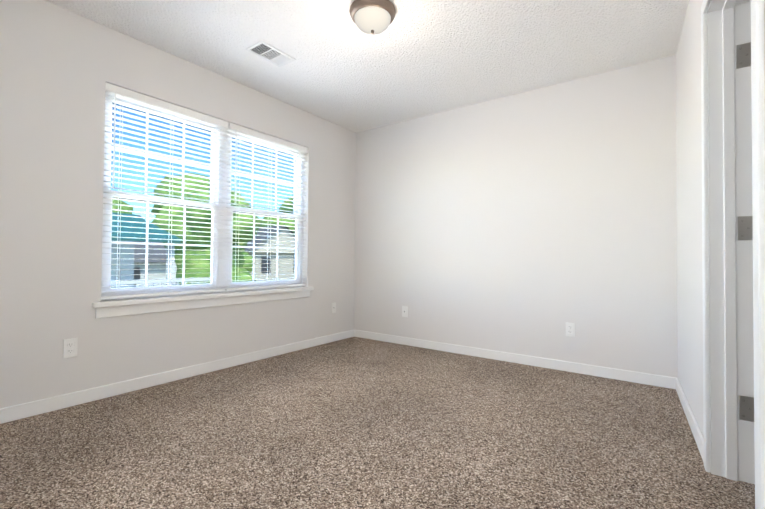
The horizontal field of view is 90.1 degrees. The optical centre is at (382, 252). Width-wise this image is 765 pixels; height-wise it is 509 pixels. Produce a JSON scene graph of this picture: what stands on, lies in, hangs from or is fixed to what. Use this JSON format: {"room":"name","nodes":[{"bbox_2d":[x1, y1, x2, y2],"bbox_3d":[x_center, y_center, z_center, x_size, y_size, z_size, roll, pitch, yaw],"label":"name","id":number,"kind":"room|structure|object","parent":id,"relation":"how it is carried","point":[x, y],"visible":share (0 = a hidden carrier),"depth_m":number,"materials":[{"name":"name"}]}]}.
{"room":"empty bedroom","nodes":[
{"label":"empty bedroom","id":0,"kind":"room"},
{"bbox_2d":[0,0,355,408],"bbox_3d":[-1.514,-0.255,3.065,0.160,2.440,4.143,0,-1,36],"label":"wall","id":1,"kind":"structure","parent":0,"point":[60,67],"depth_m":2.44,"materials":[{"name":"white paint"}]},
{"bbox_2d":[63,338,77,357],"bbox_3d":[-1.922,0.590,2.351,0.009,0.115,0.070,0,-1,36],"label":"duplex electrical outlet","id":2,"kind":"object","parent":1,"relation":"attached to","point":[69,347],"visible":1,"depth_m":2.35,"materials":[{"name":"white plastic"}]},
{"bbox_2d":[0,330,353,423],"bbox_3d":[-1.454,0.923,2.994,0.013,0.083,3.823,0,-1,36],"label":"baseboard","id":3,"kind":"structure","parent":1,"relation":"attached to","point":[25,410],"depth_m":2.69,"materials":[{"name":"white paint"}]},
{"bbox_2d":[92,82,313,317],"bbox_3d":[-1.344,-0.332,3.255,0.205,1.552,1.901,0,-1,36],"label":"window","id":4,"kind":"structure","parent":1,"relation":"in","point":[200,210],"depth_m":3.05,"materials":[{"name":"white glass"}]},
{"bbox_2d":[101,82,228,299],"bbox_3d":[-1.593,-0.397,2.881,0.068,1.436,0.892,0,-1,36],"label":"blind","id":5,"kind":"object","parent":4,"relation":"attached to","point":[216,285],"depth_m":2.85,"materials":[{"name":"white plastic"}]},
{"bbox_2d":[224,123,307,290],"bbox_3d":[-1.063,-0.379,3.614,0.068,1.436,0.892,0,-1,36],"label":"blind","id":6,"kind":"object","parent":4,"relation":"attached to","point":[296,226],"depth_m":3.55,"materials":[{"name":"white plastic"}]},
{"bbox_2d":[331,302,335,312],"bbox_3d":[-0.544,0.620,4.259,0.008,0.115,0.070,0,-1,36],"label":"jack","id":7,"kind":"object","parent":1,"relation":"attached to","point":[333,307],"visible":1,"depth_m":4.25,"materials":[{"name":"white plastic"}]},
{"bbox_2d":[45,0,688,132],"bbox_3d":[0.504,-1.583,1.639,5.112,0.200,4.143,0,-1,36],"label":"ceiling","id":8,"kind":"structure","parent":0,"point":[417,58],"depth_m":2.69,"materials":[{"name":"white paint"}]},
{"bbox_2d":[246,40,295,66],"bbox_3d":[-0.826,-1.468,2.836,0.190,0.009,0.310,0,-1,36],"label":"ceiling vent","id":9,"kind":"object","parent":8,"relation":"in","point":[269,53],"visible":1,"depth_m":2.83,"materials":[{"name":"silver metal"}]},
{"bbox_2d":[349,0,395,34],"bbox_3d":[-0.061,-1.402,2.326,0.282,0.147,0.282,0,-1,36],"label":"ceiling light fixture","id":10,"kind":"object","parent":8,"relation":"attached to","point":[372,17],"visible":1,"depth_m":2.26,"materials":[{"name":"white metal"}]},
{"bbox_2d":[0,337,754,508],"bbox_3d":[0.482,1.056,1.592,5.112,0.200,4.143,0,-1,36],"label":"floor","id":11,"kind":"structure","parent":0,"point":[355,423],"depth_m":1.92,"materials":[{"name":"carpet"}]},
{"bbox_2d":[354,55,677,377],"bbox_3d":[1.724,-0.225,3.183,4.952,2.440,0.160,0,-1,36],"label":"wall","id":12,"kind":"structure","parent":0,"point":[531,222],"depth_m":3.36,"materials":[{"name":"white paint"}]},
{"bbox_2d":[402,306,407,316],"bbox_3d":[0.241,0.643,4.129,0.070,0.115,0.008,0,-1,36],"label":"outlet","id":13,"kind":"object","parent":12,"relation":"attached to","point":[404,311],"visible":1,"depth_m":4.13,"materials":[{"name":"white plastic"}]},
{"bbox_2d":[354,330,675,388],"bbox_3d":[0.900,0.955,3.643,3.043,0.083,0.013,0,-1,36],"label":"baseboard","id":14,"kind":"structure","parent":12,"relation":"attached to","point":[630,376],"depth_m":3.33,"materials":[{"name":"white paint"}]},
{"bbox_2d":[566,322,574,336],"bbox_3d":[1.562,0.644,3.175,0.070,0.115,0.009,0,-1,36],"label":"duplex electrical outlet","id":15,"kind":"object","parent":12,"relation":"attached to","point":[570,329],"visible":1,"depth_m":3.17,"materials":[{"name":"white plastic"}]},
{"bbox_2d":[676,0,703,437],"bbox_3d":[1.171,-0.266,1.131,0.141,2.440,3.869,0,-1,33],"label":"wall","id":16,"kind":"structure","parent":0,"point":[689,229],"depth_m":2.19,"materials":[{"name":"white paint"}]},
{"bbox_2d":[675,378,703,462],"bbox_3d":[1.794,0.938,2.241,0.013,0.083,1.241,0,-1,33],"label":"baseboard","id":17,"kind":"structure","parent":16,"relation":"attached to","point":[696,433],"depth_m":2.08,"materials":[{"name":"white paint"}]},
{"bbox_2d":[701,0,764,508],"bbox_3d":[1.294,-0.089,1.323,0.175,2.095,0.886,0,-1,33],"label":"door frame","id":18,"kind":"structure","parent":16,"relation":"attached to","point":[733,150],"depth_m":1.63,"materials":[{"name":"white paint"}]},
{"bbox_2d":[736,42,753,421],"bbox_3d":[1.539,-0.092,1.611,0.058,1.604,0.012,0,-1,33],"label":"door hinge set","id":19,"kind":"object","parent":18,"relation":"attached to","point":[745,232],"visible":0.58,"depth_m":1.62,"materials":[{"name":"silver metal"}]}
]}

